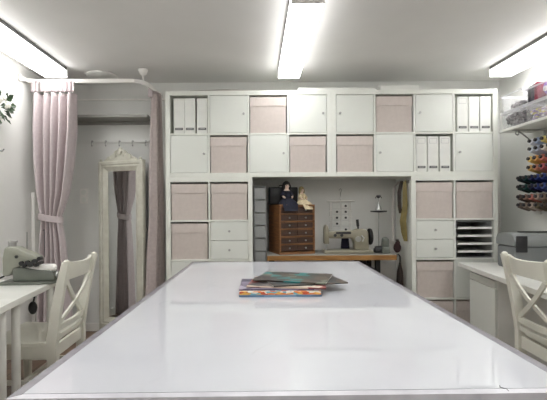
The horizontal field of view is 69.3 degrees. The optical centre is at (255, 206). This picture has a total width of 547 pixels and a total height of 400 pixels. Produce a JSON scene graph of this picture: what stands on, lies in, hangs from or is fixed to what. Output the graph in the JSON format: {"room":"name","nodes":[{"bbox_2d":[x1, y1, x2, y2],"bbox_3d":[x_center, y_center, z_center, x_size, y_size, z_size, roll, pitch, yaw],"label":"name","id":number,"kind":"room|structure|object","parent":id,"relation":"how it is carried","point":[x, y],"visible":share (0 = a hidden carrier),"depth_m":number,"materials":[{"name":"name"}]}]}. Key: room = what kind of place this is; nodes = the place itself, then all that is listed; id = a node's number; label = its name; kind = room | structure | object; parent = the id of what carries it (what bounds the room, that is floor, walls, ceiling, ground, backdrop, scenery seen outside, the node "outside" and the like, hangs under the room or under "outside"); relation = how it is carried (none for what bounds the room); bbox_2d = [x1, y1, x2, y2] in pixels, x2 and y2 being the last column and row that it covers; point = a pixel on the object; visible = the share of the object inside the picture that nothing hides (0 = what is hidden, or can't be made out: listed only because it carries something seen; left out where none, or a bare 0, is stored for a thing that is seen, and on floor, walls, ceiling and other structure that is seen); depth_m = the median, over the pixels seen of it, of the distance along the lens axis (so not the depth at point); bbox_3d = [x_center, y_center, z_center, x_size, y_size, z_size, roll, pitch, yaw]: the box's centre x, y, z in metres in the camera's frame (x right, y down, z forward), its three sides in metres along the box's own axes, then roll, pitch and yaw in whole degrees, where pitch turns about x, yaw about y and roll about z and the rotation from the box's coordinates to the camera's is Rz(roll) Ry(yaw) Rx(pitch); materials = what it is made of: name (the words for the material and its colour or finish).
{"room":"sewing room","nodes":[
{"label":"sewing room","id":0,"kind":"room"},
{"bbox_2d":[0,53,50,331],"bbox_3d":[-2.070,0.004,0.855,0.100,2.450,6.110,0,0,0],"label":"wall","id":1,"kind":"structure","parent":0,"point":[17,178],"depth_m":3.33,"materials":[{"name":"paint"}]},
{"bbox_2d":[0,90,15,123],"bbox_3d":[-1.950,-0.758,3.025,0.101,0.293,0.306,0,0,0],"label":"bouquet","id":2,"kind":"object","parent":1,"relation":"attached to","point":[7,106],"visible":1,"depth_m":3.08,"materials":[{"name":"green plant"}]},
{"bbox_2d":[31,192,38,321],"bbox_3d":[-2.002,0.509,3.585,0.030,1.280,0.070,0,0,0],"label":"trim","id":3,"kind":"structure","parent":1,"relation":"attached to","point":[34,204],"depth_m":3.55,"materials":[{"name":"white metal"}]},
{"bbox_2d":[7,331,96,396],"bbox_3d":[0.208,1.240,0.855,4.640,0.050,6.310,0,0,0],"label":"floor","id":4,"kind":"structure","parent":0,"point":[36,364],"depth_m":3.08,"materials":[{"name":"brown wood"}]},
{"bbox_2d":[0,298,19,399],"bbox_3d":[-1.505,0.861,1.514,0.600,0.730,1.200,0,0,-7],"label":"desk","id":5,"kind":"object","parent":4,"relation":"on","point":[7,304],"visible":1,"depth_m":2.04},
{"bbox_2d":[0,280,55,393],"bbox_3d":[-1.615,0.862,2.413,0.600,0.730,0.605,0,0,-7],"label":"desk","id":6,"kind":"object","parent":4,"relation":"on","point":[24,292],"visible":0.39,"depth_m":2.21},
{"bbox_2d":[0,229,58,285],"bbox_3d":[-1.459,0.321,2.572,0.348,0.348,0.150,0,0,-4],"label":"machine","id":7,"kind":"object","parent":6,"relation":"on","point":[20,262],"visible":0.97,"depth_m":2.52,"materials":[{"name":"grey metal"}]},
{"bbox_2d":[28,296,37,313],"bbox_3d":[-1.474,0.620,2.608,0.058,0.178,0.043,0,0,0],"label":"lever","id":8,"kind":"object","parent":6,"relation":"hanging from","point":[32,308],"visible":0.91,"depth_m":2.60,"materials":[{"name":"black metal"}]},
{"bbox_2d":[6,252,97,385],"bbox_3d":[-1.315,0.764,2.466,0.501,0.921,0.450,0,0,-1],"label":"dining chair","id":9,"kind":"object","parent":4,"relation":"on","point":[39,340],"visible":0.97,"depth_m":2.37,"materials":[{"name":"white paint"}]},
{"bbox_2d":[98,147,145,329],"bbox_3d":[-1.287,0.327,3.778,0.524,1.794,0.062,0,0,22],"label":"mirror","id":10,"kind":"object","parent":4,"relation":"on","point":[121,176],"visible":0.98,"depth_m":3.79,"materials":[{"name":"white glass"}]},
{"bbox_2d":[166,177,252,280],"bbox_3d":[-0.410,0.479,3.676,0.766,1.480,0.408,0,0,0],"label":"shelf unit","id":11,"kind":"object","parent":4,"relation":"on","point":[219,251],"visible":0.4,"depth_m":3.49,"materials":[{"name":"white wood"}]},
{"bbox_2d":[171,184,207,219],"bbox_3d":[-0.591,-0.045,3.679,0.323,0.318,0.358,0,0,0],"label":"box","id":12,"kind":"object","parent":11,"relation":"on","point":[189,201],"visible":0.79,"depth_m":3.50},
{"bbox_2d":[171,222,208,259],"bbox_3d":[-0.589,0.306,3.681,0.323,0.318,0.358,0,0,0],"label":"box","id":13,"kind":"object","parent":11,"relation":"on","point":[190,240],"visible":0.84,"depth_m":3.51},
{"bbox_2d":[211,184,247,219],"bbox_3d":[-0.238,-0.047,3.677,0.323,0.318,0.358,0,0,0],"label":"box","id":14,"kind":"object","parent":11,"relation":"on","point":[228,201],"visible":1,"depth_m":3.50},
{"bbox_2d":[165,90,331,179],"bbox_3d":[-0.066,-0.647,3.676,1.468,0.766,0.408,0,0,0],"label":"shelf unit","id":15,"kind":"object","parent":11,"relation":"on","point":[308,112],"visible":0.91,"depth_m":3.49,"materials":[{"name":"white wood"}]},
{"bbox_2d":[174,98,184,132],"bbox_3d":[-0.683,-0.807,3.630,0.095,0.312,0.264,0,0,0],"label":"box file","id":16,"kind":"object","parent":15,"relation":"on","point":[179,106],"visible":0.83,"depth_m":3.50,"materials":[{"name":"white cardboard"}]},
{"bbox_2d":[184,98,196,132],"bbox_3d":[-0.586,-0.808,3.630,0.095,0.312,0.264,0,0,0],"label":"box file","id":17,"kind":"object","parent":15,"relation":"on","point":[190,103],"visible":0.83,"depth_m":3.50,"materials":[{"name":"white cardboard"}]},
{"bbox_2d":[197,98,207,132],"bbox_3d":[-0.477,-0.808,3.630,0.095,0.312,0.264,0,0,0],"label":"box file","id":18,"kind":"object","parent":15,"relation":"on","point":[202,103],"visible":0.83,"depth_m":3.50,"materials":[{"name":"white cardboard"}]},
{"bbox_2d":[194,89,251,90],"bbox_3d":[-0.253,-1.051,3.603,0.701,0.042,0.050,0,0,0],"label":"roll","id":19,"kind":"object","parent":15,"relation":"on","point":[216,89],"visible":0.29,"depth_m":3.59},
{"bbox_2d":[210,137,247,172],"bbox_3d":[-0.243,-0.462,3.678,0.323,0.318,0.358,0,0,0],"label":"box","id":20,"kind":"object","parent":15,"relation":"on","point":[228,154],"visible":0.97,"depth_m":3.50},
{"bbox_2d":[250,97,285,132],"bbox_3d":[0.107,-0.815,3.675,0.323,0.318,0.358,0,0,0],"label":"box","id":21,"kind":"object","parent":15,"relation":"on","point":[267,114],"visible":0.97,"depth_m":3.50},
{"bbox_2d":[289,136,325,171],"bbox_3d":[0.460,-0.467,3.678,0.323,0.318,0.358,0,0,0],"label":"box","id":22,"kind":"object","parent":15,"relation":"on","point":[306,153],"visible":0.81,"depth_m":3.50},
{"bbox_2d":[254,186,265,261],"bbox_3d":[0.039,0.513,3.697,0.110,1.406,0.286,0,0,0],"label":"shelf unit","id":23,"kind":"object","parent":4,"relation":"on","point":[259,191],"visible":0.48,"depth_m":3.55,"materials":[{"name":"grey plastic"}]},
{"bbox_2d":[5,261,546,399],"bbox_3d":[0.091,0.765,1.472,1.008,0.901,1.635,0,0,0],"label":"table","id":24,"kind":"object","parent":4,"relation":"on","point":[370,336],"visible":0.98,"depth_m":0.87,"materials":[{"name":"white laminate"}]},
{"bbox_2d":[239,294,321,296],"bbox_3d":[0.085,0.311,1.487,0.290,0.007,0.207,0,0,-1],"label":"magazine","id":25,"kind":"object","parent":24,"relation":"on","point":[315,295],"visible":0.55,"depth_m":1.38,"materials":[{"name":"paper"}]},
{"bbox_2d":[239,290,320,294],"bbox_3d":[0.085,0.302,1.488,0.286,0.011,0.207,0,0,0],"label":"magazine","id":26,"kind":"object","parent":25,"relation":"on","point":[263,292],"visible":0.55,"depth_m":1.38,"materials":[{"name":"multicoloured paper"}]},
{"bbox_2d":[239,279,319,290],"bbox_3d":[0.084,0.294,1.505,0.286,0.004,0.207,0,0,1],"label":"magazine","id":27,"kind":"object","parent":26,"relation":"on","point":[244,282],"visible":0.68,"depth_m":1.42,"materials":[{"name":"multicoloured paper"}]},
{"bbox_2d":[246,276,325,288],"bbox_3d":[0.122,0.289,1.515,0.286,0.004,0.207,0,0,9],"label":"magazine","id":28,"kind":"object","parent":27,"relation":"on","point":[253,284],"visible":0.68,"depth_m":1.43,"materials":[{"name":"white paper"}]},
{"bbox_2d":[266,273,347,286],"bbox_3d":[0.182,0.284,1.545,0.286,0.004,0.207,0,0,-12],"label":"magazine","id":29,"kind":"object","parent":28,"relation":"on","point":[333,280],"visible":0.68,"depth_m":1.46,"materials":[{"name":"white paper"}]},
{"bbox_2d":[253,271,332,283],"bbox_3d":[0.152,0.280,1.575,0.280,0.004,0.207,0,0,18],"label":"magazine","id":30,"kind":"object","parent":29,"relation":"on","point":[272,276],"visible":1,"depth_m":1.55,"materials":[{"name":"white paper"}]},
{"bbox_2d":[266,250,396,272],"bbox_3d":[0.667,0.817,3.660,1.132,0.790,0.420,0,0,0],"label":"table","id":31,"kind":"object","parent":4,"relation":"on","point":[366,259],"visible":0.26,"depth_m":3.45,"materials":[{"name":"brown wood"}]},
{"bbox_2d":[269,204,314,254],"bbox_3d":[0.331,0.201,3.679,0.338,0.445,0.324,0,0,-16],"label":"chest","id":32,"kind":"object","parent":31,"relation":"on","point":[290,232],"visible":0.97,"depth_m":3.55,"materials":[{"name":"brown wood"}]},
{"bbox_2d":[268,185,297,204],"bbox_3d":[0.257,-0.115,3.755,0.274,0.187,0.088,0,0,-6],"label":"case","id":33,"kind":"object","parent":32,"relation":"on","point":[274,193],"visible":0.49,"depth_m":3.71,"materials":[{"name":"plastic"}]},
{"bbox_2d":[278,181,297,210],"bbox_3d":[0.295,-0.102,3.558,0.179,0.276,0.203,0,0,-14],"label":"doll","id":34,"kind":"object","parent":32,"relation":"on","point":[288,203],"visible":1,"depth_m":3.56,"materials":[{"name":"fabric"}]},
{"bbox_2d":[297,186,312,208],"bbox_3d":[0.448,-0.085,3.602,0.138,0.213,0.157,0,0,-34],"label":"doll","id":35,"kind":"object","parent":32,"relation":"on","point":[302,197],"visible":1,"depth_m":3.60,"materials":[{"name":"fabric"}]},
{"bbox_2d":[341,238,349,248],"bbox_3d":[0.847,0.325,3.755,0.084,0.191,0.084,0,0,0],"label":"thread cone","id":36,"kind":"object","parent":31,"relation":"on","point":[344,241],"visible":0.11,"depth_m":3.72,"materials":[{"name":"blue fabric"}]},
{"bbox_2d":[322,219,373,253],"bbox_3d":[0.840,0.267,3.619,0.452,0.306,0.172,0,0,0],"label":"sewing machine","id":37,"kind":"object","parent":31,"relation":"on","point":[361,238],"visible":1,"depth_m":3.57,"materials":[{"name":"beige metal"}]},
{"bbox_2d":[370,195,386,251],"bbox_3d":[1.146,0.152,3.690,0.156,0.532,0.156,0,0,0],"label":"stand","id":38,"kind":"object","parent":31,"relation":"on","point":[378,207],"visible":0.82,"depth_m":3.68,"materials":[{"name":"grey metal"}]},
{"bbox_2d":[373,237,389,253],"bbox_3d":[1.135,0.346,3.580,0.135,0.145,0.100,0,0,0],"label":"bobbin winder","id":39,"kind":"object","parent":31,"relation":"on","point":[384,248],"visible":1,"depth_m":3.55,"materials":[{"name":"grey plastic"}]},
{"bbox_2d":[396,254,403,285],"bbox_3d":[1.316,0.817,3.614,0.068,0.781,0.069,0,0,22],"label":"umbrella","id":40,"kind":"object","parent":4,"relation":"on","point":[399,279],"visible":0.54,"depth_m":3.59,"materials":[{"name":"brown fabric"}]},
{"bbox_2d":[396,176,497,314],"bbox_3d":[1.760,0.465,3.676,0.766,1.480,0.408,0,0,0],"label":"shelf unit","id":41,"kind":"object","parent":4,"relation":"on","point":[436,239],"visible":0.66,"depth_m":3.49,"materials":[{"name":"white wood"}]},
{"bbox_2d":[325,89,497,179],"bbox_3d":[1.402,-0.656,3.676,1.468,0.766,0.408,0,0,0],"label":"shelf unit","id":42,"kind":"object","parent":41,"relation":"on","point":[353,112],"visible":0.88,"depth_m":3.49,"materials":[{"name":"white wood"}]},
{"bbox_2d":[298,87,374,89],"bbox_3d":[0.720,-1.050,3.670,0.690,0.030,0.300,0,0,0],"label":"carton","id":43,"kind":"object","parent":42,"relation":"on","point":[353,88],"visible":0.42,"depth_m":3.52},
{"bbox_2d":[336,136,372,171],"bbox_3d":[0.877,-0.469,3.674,0.323,0.318,0.358,0,0,0],"label":"box","id":44,"kind":"object","parent":42,"relation":"on","point":[353,153],"visible":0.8,"depth_m":3.50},
{"bbox_2d":[375,96,411,131],"bbox_3d":[1.226,-0.823,3.680,0.323,0.318,0.358,0,0,0],"label":"box","id":45,"kind":"object","parent":42,"relation":"on","point":[393,113],"visible":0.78,"depth_m":3.51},
{"bbox_2d":[376,85,419,89],"bbox_3d":[1.280,-1.063,3.650,0.350,0.048,0.280,0,0,0],"label":"carton","id":46,"kind":"object","parent":42,"relation":"on","point":[381,87],"visible":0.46,"depth_m":3.51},
{"bbox_2d":[415,136,426,171],"bbox_3d":[1.467,-0.470,3.630,0.095,0.312,0.264,0,0,0],"label":"box file","id":47,"kind":"object","parent":42,"relation":"on","point":[420,141],"visible":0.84,"depth_m":3.50,"materials":[{"name":"white cardboard"}]},
{"bbox_2d":[427,136,438,170],"bbox_3d":[1.571,-0.471,3.630,0.095,0.312,0.264,0,0,0],"label":"box file","id":48,"kind":"object","parent":42,"relation":"on","point":[432,141],"visible":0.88,"depth_m":3.50,"materials":[{"name":"white cardboard"}]},
{"bbox_2d":[438,136,449,170],"bbox_3d":[1.677,-0.471,3.630,0.095,0.312,0.264,0,0,0],"label":"box file","id":49,"kind":"object","parent":42,"relation":"on","point":[443,141],"visible":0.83,"depth_m":3.50,"materials":[{"name":"white cardboard"}]},
{"bbox_2d":[455,97,467,131],"bbox_3d":[1.832,-0.823,3.630,0.095,0.312,0.264,0,0,0],"label":"box file","id":50,"kind":"object","parent":42,"relation":"on","point":[461,103],"visible":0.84,"depth_m":3.50,"materials":[{"name":"white cardboard"}]},
{"bbox_2d":[468,97,478,131],"bbox_3d":[1.934,-0.824,3.632,0.095,0.312,0.264,0,0,0],"label":"box file","id":51,"kind":"object","parent":42,"relation":"on","point":[473,102],"visible":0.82,"depth_m":3.50,"materials":[{"name":"white cardboard"}]},
{"bbox_2d":[479,96,490,130],"bbox_3d":[2.036,-0.825,3.630,0.095,0.312,0.264,0,0,0],"label":"box file","id":52,"kind":"object","parent":42,"relation":"on","point":[484,101],"visible":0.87,"depth_m":3.50,"materials":[{"name":"white cardboard"}]},
{"bbox_2d":[416,182,451,217],"bbox_3d":[1.579,-0.059,3.675,0.323,0.318,0.358,0,0,0],"label":"box","id":53,"kind":"object","parent":41,"relation":"on","point":[433,199],"visible":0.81,"depth_m":3.50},
{"bbox_2d":[416,260,452,297],"bbox_3d":[1.586,0.643,3.677,0.323,0.318,0.358,0,0,0],"label":"box","id":54,"kind":"object","parent":41,"relation":"on","point":[434,278],"visible":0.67,"depth_m":3.50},
{"bbox_2d":[429,299,452,313],"bbox_3d":[1.586,0.994,3.674,0.323,0.318,0.358,0,0,0],"label":"box","id":55,"kind":"object","parent":41,"relation":"on","point":[447,305],"visible":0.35,"depth_m":3.50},
{"bbox_2d":[456,299,469,322],"bbox_3d":[1.940,0.992,3.677,0.323,0.318,0.358,0,0,0],"label":"box","id":56,"kind":"object","parent":41,"relation":"on","point":[462,305],"visible":0.22,"depth_m":3.50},
{"bbox_2d":[455,182,491,217],"bbox_3d":[1.934,-0.061,3.675,0.323,0.318,0.358,0,0,0],"label":"box","id":57,"kind":"object","parent":41,"relation":"on","point":[473,199],"visible":0.82,"depth_m":3.50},
{"bbox_2d":[456,220,492,257],"bbox_3d":[1.934,0.287,3.665,0.320,0.325,0.370,0,0,0],"label":"tray","id":58,"kind":"object","parent":41,"relation":"on","point":[473,237],"visible":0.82,"depth_m":3.63,"materials":[{"name":"grey plastic"}]},
{"bbox_2d":[456,226,491,228],"bbox_3d":[1.934,0.185,3.655,0.302,0.019,0.350,0,0,0],"label":"tray","id":59,"kind":"object","parent":58,"relation":"on","point":[457,227],"depth_m":3.48,"materials":[{"name":"white paper"}]},
{"bbox_2d":[456,233,492,236],"bbox_3d":[1.934,0.254,3.655,0.302,0.019,0.350,0,0,0],"label":"tray","id":60,"kind":"object","parent":58,"relation":"on","point":[457,234],"depth_m":3.51,"materials":[{"name":"white paper"}]},
{"bbox_2d":[456,241,492,244],"bbox_3d":[1.935,0.323,3.655,0.302,0.019,0.350,0,0,0],"label":"tray","id":61,"kind":"object","parent":58,"relation":"on","point":[457,242],"depth_m":3.48,"materials":[{"name":"white paper"}]},
{"bbox_2d":[456,248,492,252],"bbox_3d":[1.935,0.392,3.655,0.302,0.019,0.350,0,0,0],"label":"tray","id":62,"kind":"object","parent":58,"relation":"on","point":[460,250],"depth_m":3.48,"materials":[{"name":"white paper"}]},
{"bbox_3d":[1.347,-0.229,3.635,0.045,0.026,0.210,0,0,0],"label":"hook","id":63,"kind":"object","parent":41,"relation":"attached to","visible":0},
{"bbox_2d":[392,181,399,239],"bbox_3d":[1.300,0.034,3.666,0.098,0.548,0.020,0,0,-24],"label":"strap","id":64,"kind":"object","parent":63,"relation":"hanging from","point":[397,183],"visible":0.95,"depth_m":3.65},
{"bbox_2d":[393,239,400,252],"bbox_3d":[1.294,0.357,3.620,0.068,0.123,0.056,0,0,0],"label":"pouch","id":65,"kind":"object","parent":64,"relation":"hanging from","point":[397,247],"visible":1,"depth_m":3.60,"materials":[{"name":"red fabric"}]},
{"bbox_2d":[397,181,402,212],"bbox_3d":[1.318,-0.091,3.607,0.065,0.298,0.039,0,0,-45],"label":"belt","id":66,"kind":"object","parent":63,"relation":"hanging from","point":[399,200],"visible":0.87,"depth_m":3.59,"materials":[{"name":"leather"}]},
{"bbox_2d":[400,180,407,240],"bbox_3d":[1.330,0.034,3.553,0.068,0.548,0.030,0,0,27],"label":"belt","id":67,"kind":"object","parent":63,"relation":"hanging from","point":[403,217],"visible":1,"depth_m":3.54,"materials":[{"name":"leather"}]},
{"bbox_2d":[458,262,546,299],"bbox_3d":[1.943,0.838,2.526,0.600,0.730,1.710,0,0,6],"label":"desk","id":68,"kind":"object","parent":4,"relation":"on","point":[491,270],"visible":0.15,"depth_m":2.83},
{"bbox_2d":[496,231,546,266],"bbox_3d":[2.149,0.330,3.043,0.445,0.284,0.266,0,0,3],"label":"tool case","id":69,"kind":"object","parent":68,"relation":"on","point":[523,245],"visible":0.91,"depth_m":2.94,"materials":[{"name":"grey plastic"}]},
{"bbox_2d":[470,272,546,365],"bbox_3d":[2.007,0.872,3.088,0.460,0.662,0.440,0,0,7],"label":"drawer pedestal","id":70,"kind":"object","parent":4,"relation":"on","point":[490,305],"visible":0.36,"depth_m":2.90,"materials":[{"name":"white paint"}]},
{"bbox_2d":[500,251,546,361],"bbox_3d":[1.745,0.737,2.223,0.501,0.935,0.427,0,0,2],"label":"dining chair","id":71,"kind":"object","parent":4,"relation":"on","point":[534,341],"visible":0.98,"depth_m":2.29,"materials":[{"name":"white paint"}]},
{"bbox_2d":[0,0,546,83],"bbox_3d":[0.192,-1.260,0.855,4.640,0.050,6.310,0,0,0],"label":"ceiling","id":72,"kind":"structure","parent":0,"point":[177,41],"depth_m":2.86,"materials":[{"name":"paint"}]},
{"bbox_2d":[0,18,66,77],"bbox_3d":[-1.750,-1.178,2.810,0.190,0.090,1.320,0,0,0],"label":"ceiling lamp","id":73,"kind":"object","parent":72,"relation":"attached to","point":[13,43],"visible":1,"depth_m":2.97,"materials":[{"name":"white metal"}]},
{"bbox_2d":[17,68,161,94],"bbox_3d":[-1.425,-1.152,3.506,1.225,0.144,0.381,0,0,-24],"label":"rail","id":74,"kind":"object","parent":72,"relation":"hanging from","point":[143,71],"visible":0.91,"depth_m":3.47,"materials":[{"name":"white metal"}]},
{"bbox_2d":[31,80,77,339],"bbox_3d":[-1.773,0.053,3.476,0.396,2.310,0.159,0,0,0],"label":"curtain","id":75,"kind":"object","parent":74,"relation":"hanging from","point":[55,123],"visible":0.73,"depth_m":3.45,"materials":[{"name":"fabric"}]},
{"bbox_2d":[145,89,164,295],"bbox_3d":[-0.945,0.047,3.738,0.115,2.310,0.255,0,0,16],"label":"curtain","id":76,"kind":"object","parent":74,"relation":"hanging from","point":[155,263],"visible":0.87,"depth_m":3.71,"materials":[{"name":"fabric"}]},
{"bbox_2d":[85,70,117,78],"bbox_3d":[-1.438,-1.206,3.680,0.290,0.038,0.290,0,0,0],"label":"recessed light","id":77,"kind":"object","parent":72,"relation":"in","point":[94,74],"visible":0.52,"depth_m":3.60,"materials":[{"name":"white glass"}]},
{"bbox_2d":[278,0,324,78],"bbox_3d":[0.291,-1.191,2.873,0.190,0.090,1.315,0,0,0],"label":"ceiling lamp","id":78,"kind":"object","parent":72,"relation":"attached to","point":[302,17],"visible":1,"depth_m":2.64,"materials":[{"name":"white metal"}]},
{"bbox_2d":[278,0,290,76],"bbox_3d":[0.291,-1.181,2.873,0.186,0.053,1.291,0,0,0],"label":"diffuser","id":79,"kind":"object","parent":78,"relation":"attached to","point":[284,68],"depth_m":2.93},
{"bbox_2d":[489,33,546,76],"bbox_3d":[2.172,-1.203,2.868,0.190,0.090,1.315,0,0,0],"label":"ceiling lamp","id":80,"kind":"object","parent":72,"relation":"attached to","point":[535,51],"visible":1,"depth_m":3.15,"materials":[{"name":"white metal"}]},
{"bbox_2d":[54,81,500,322],"bbox_3d":[0.200,-0.010,3.960,4.640,2.450,0.100,0,0,0],"label":"wall","id":81,"kind":"structure","parent":0,"point":[80,221],"depth_m":3.91,"materials":[{"name":"paint"}]},
{"bbox_2d":[86,323,98,330],"bbox_3d":[-1.410,1.185,3.903,1.176,0.080,0.014,0,0,0],"label":"baseboard","id":82,"kind":"structure","parent":81,"relation":"attached to","point":[89,326],"depth_m":3.90,"materials":[{"name":"white wood"}]},
{"bbox_2d":[77,140,148,145],"bbox_3d":[-1.409,-0.628,3.888,0.710,0.065,0.042,0,0,0],"label":"coat rack","id":83,"kind":"object","parent":81,"relation":"attached to","point":[78,141],"visible":1,"depth_m":3.90,"materials":[{"name":"metal"}]},
{"bbox_2d":[77,114,149,124],"bbox_3d":[-1.520,-0.838,3.805,1.009,0.056,0.210,0,0,0],"label":"wall shelf","id":84,"kind":"object","parent":81,"relation":"attached to","point":[113,119],"visible":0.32,"depth_m":3.80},
{"bbox_2d":[77,99,164,100],"bbox_3d":[-1.442,-1.058,3.904,1.170,0.017,0.012,0,0,0],"label":"trim","id":85,"kind":"structure","parent":81,"relation":"attached to","point":[77,99],"depth_m":3.90,"materials":[{"name":"white wood"}]},
{"bbox_2d":[327,188,354,230],"bbox_3d":[0.840,0.030,3.897,0.266,0.430,0.027,0,0,0],"label":"wall organizer","id":86,"kind":"object","parent":81,"relation":"attached to","point":[335,205],"visible":0.91,"depth_m":3.90,"materials":[{"name":"metal"}]},
{"bbox_2d":[500,58,546,231],"bbox_3d":[2.470,-0.025,0.855,0.100,2.450,6.110,0,0,0],"label":"wall","id":87,"kind":"structure","parent":0,"point":[514,152],"depth_m":3.69,"materials":[{"name":"paint"}]},
{"bbox_2d":[499,116,546,138],"bbox_3d":[2.271,-0.549,2.580,0.290,0.240,1.760,0,0,0],"label":"wall shelf","id":88,"kind":"object","parent":87,"relation":"attached to","point":[540,124],"visible":0.87,"depth_m":3.25,"materials":[{"name":"metal"}]},
{"bbox_3d":[2.270,-0.744,3.303,0.280,0.150,0.291,0,0,0],"label":"storage bin","id":89,"kind":"object","parent":88,"relation":"on","visible":0},
{"bbox_2d":[506,109,534,125],"bbox_3d":[2.265,-0.738,3.302,0.240,0.130,0.251,0,0,0],"label":"zips","id":90,"kind":"object","parent":89,"relation":"in","point":[517,118],"visible":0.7,"depth_m":3.25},
{"bbox_3d":[2.269,-0.890,3.303,0.276,0.140,0.277,0,0,0],"label":"storage bin","id":91,"kind":"object","parent":89,"relation":"on","visible":0},
{"bbox_2d":[511,100,546,110],"bbox_3d":[2.267,-0.850,3.299,0.231,0.064,0.234,0,0,0],"label":"trimmings","id":92,"kind":"object","parent":91,"relation":"in","point":[523,104],"visible":0.84,"depth_m":3.26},
{"bbox_3d":[2.270,-0.744,2.982,0.280,0.150,0.321,0,0,0],"label":"storage bin","id":93,"kind":"object","parent":88,"relation":"on","visible":0},
{"bbox_2d":[530,105,546,119],"bbox_3d":[2.266,-0.725,2.982,0.242,0.109,0.279,0,0,0],"label":"notions","id":94,"kind":"object","parent":93,"relation":"in","point":[539,112],"visible":0.89,"depth_m":3.03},
{"bbox_3d":[2.269,-0.877,2.982,0.276,0.115,0.307,0,0,0],"label":"storage bin","id":95,"kind":"object","parent":93,"relation":"on","visible":0},
{"bbox_2d":[528,86,546,102],"bbox_3d":[2.232,-0.886,3.100,0.180,0.125,0.032,0,0,0],"label":"folded cloth","id":96,"kind":"object","parent":95,"relation":"in","point":[529,88],"visible":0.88,"depth_m":3.10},
{"bbox_2d":[531,84,546,100],"bbox_3d":[2.232,-0.887,3.063,0.180,0.128,0.032,0,0,0],"label":"folded cloth","id":97,"kind":"object","parent":95,"relation":"in","point":[532,86],"visible":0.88,"depth_m":3.06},
{"bbox_2d":[534,81,546,99],"bbox_3d":[2.232,-0.891,3.026,0.180,0.135,0.032,0,0,0],"label":"folded cloth","id":98,"kind":"object","parent":95,"relation":"in","point":[539,94],"visible":0.94,"depth_m":3.01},
{"bbox_2d":[536,192,546,218],"bbox_3d":[2.390,-0.220,3.077,0.056,0.640,0.654,0,0,0],"label":"rack","id":99,"kind":"object","parent":87,"relation":"attached to","point":[539,215],"visible":0.03,"depth_m":3.35,"materials":[{"name":"metal"}]},
{"bbox_2d":[521,184,535,192],"bbox_3d":[2.307,-0.156,3.332,0.126,0.076,0.063,0,0,3],"label":"thread spool","id":100,"kind":"object","parent":99,"relation":"on","point":[524,186],"visible":0.59,"depth_m":3.32},
{"bbox_2d":[521,175,535,183],"bbox_3d":[2.306,-0.231,3.332,0.126,0.076,0.063,0,0,3],"label":"thread spool","id":101,"kind":"object","parent":99,"relation":"on","point":[524,177],"visible":0.51,"depth_m":3.32},
{"bbox_2d":[526,156,540,163],"bbox_3d":[2.305,-0.383,3.272,0.126,0.076,0.063,0,0,3],"label":"thread spool","id":102,"kind":"object","parent":99,"relation":"on","point":[529,159],"visible":0.56,"depth_m":3.26},
{"bbox_2d":[526,165,541,173],"bbox_3d":[2.305,-0.311,3.272,0.126,0.076,0.063,0,0,3],"label":"thread spool","id":103,"kind":"object","parent":99,"relation":"on","point":[529,168],"visible":0.59,"depth_m":3.26},
{"bbox_2d":[527,194,541,202],"bbox_3d":[2.307,-0.071,3.262,0.126,0.076,0.063,0,0,3],"label":"thread spool","id":104,"kind":"object","parent":99,"relation":"on","point":[530,196],"visible":0.55,"depth_m":3.25},
{"bbox_2d":[527,184,542,192],"bbox_3d":[2.307,-0.156,3.262,0.126,0.076,0.063,0,0,3],"label":"thread spool","id":105,"kind":"object","parent":99,"relation":"on","point":[530,186],"visible":0.6,"depth_m":3.25},
{"bbox_2d":[527,202,542,210],"bbox_3d":[2.308,-0.001,3.262,0.126,0.076,0.063,0,0,3],"label":"thread spool","id":106,"kind":"object","parent":99,"relation":"on","point":[530,205],"visible":0.54,"depth_m":3.25},
{"bbox_2d":[527,174,542,182],"bbox_3d":[2.306,-0.231,3.262,0.126,0.076,0.063,0,0,3],"label":"thread spool","id":107,"kind":"object","parent":99,"relation":"on","point":[530,177],"visible":0.53,"depth_m":3.25},
{"bbox_2d":[527,146,542,154],"bbox_3d":[2.304,-0.461,3.257,0.126,0.076,0.063,0,0,3],"label":"thread spool","id":108,"kind":"object","parent":99,"relation":"on","point":[530,149],"visible":0.58,"depth_m":3.24},
{"bbox_2d":[532,164,546,172],"bbox_3d":[2.305,-0.311,3.202,0.126,0.076,0.063,0,0,3],"label":"thread spool","id":109,"kind":"object","parent":99,"relation":"on","point":[535,167],"visible":0.73,"depth_m":3.19},
{"bbox_2d":[532,155,546,162],"bbox_3d":[2.305,-0.383,3.202,0.126,0.076,0.063,0,0,3],"label":"thread spool","id":110,"kind":"object","parent":99,"relation":"on","point":[535,158],"visible":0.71,"depth_m":3.19},
{"bbox_2d":[533,183,546,191],"bbox_3d":[2.307,-0.156,3.192,0.126,0.076,0.063,0,0,3],"label":"thread spool","id":111,"kind":"object","parent":99,"relation":"on","point":[536,186],"visible":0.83,"depth_m":3.18},
{"bbox_2d":[533,202,546,211],"bbox_3d":[2.308,-0.001,3.192,0.126,0.076,0.063,0,0,3],"label":"thread spool","id":112,"kind":"object","parent":99,"relation":"on","point":[536,205],"visible":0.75,"depth_m":3.18},
{"bbox_2d":[533,174,546,182],"bbox_3d":[2.306,-0.231,3.192,0.126,0.076,0.063,0,0,3],"label":"thread spool","id":113,"kind":"object","parent":99,"relation":"on","point":[536,177],"visible":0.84,"depth_m":3.18},
{"bbox_2d":[533,193,546,201],"bbox_3d":[2.307,-0.071,3.192,0.126,0.076,0.063,0,0,3],"label":"thread spool","id":114,"kind":"object","parent":99,"relation":"on","point":[536,196],"visible":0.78,"depth_m":3.18},
{"bbox_2d":[533,145,546,153],"bbox_3d":[2.304,-0.461,3.187,0.126,0.076,0.063,0,0,3],"label":"thread spool","id":115,"kind":"object","parent":99,"relation":"on","point":[536,148],"visible":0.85,"depth_m":3.17},
{"bbox_2d":[533,137,546,144],"bbox_3d":[2.304,-0.526,3.187,0.126,0.076,0.063,0,0,3],"label":"thread spool","id":116,"kind":"object","parent":99,"relation":"on","point":[537,140],"visible":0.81,"depth_m":3.17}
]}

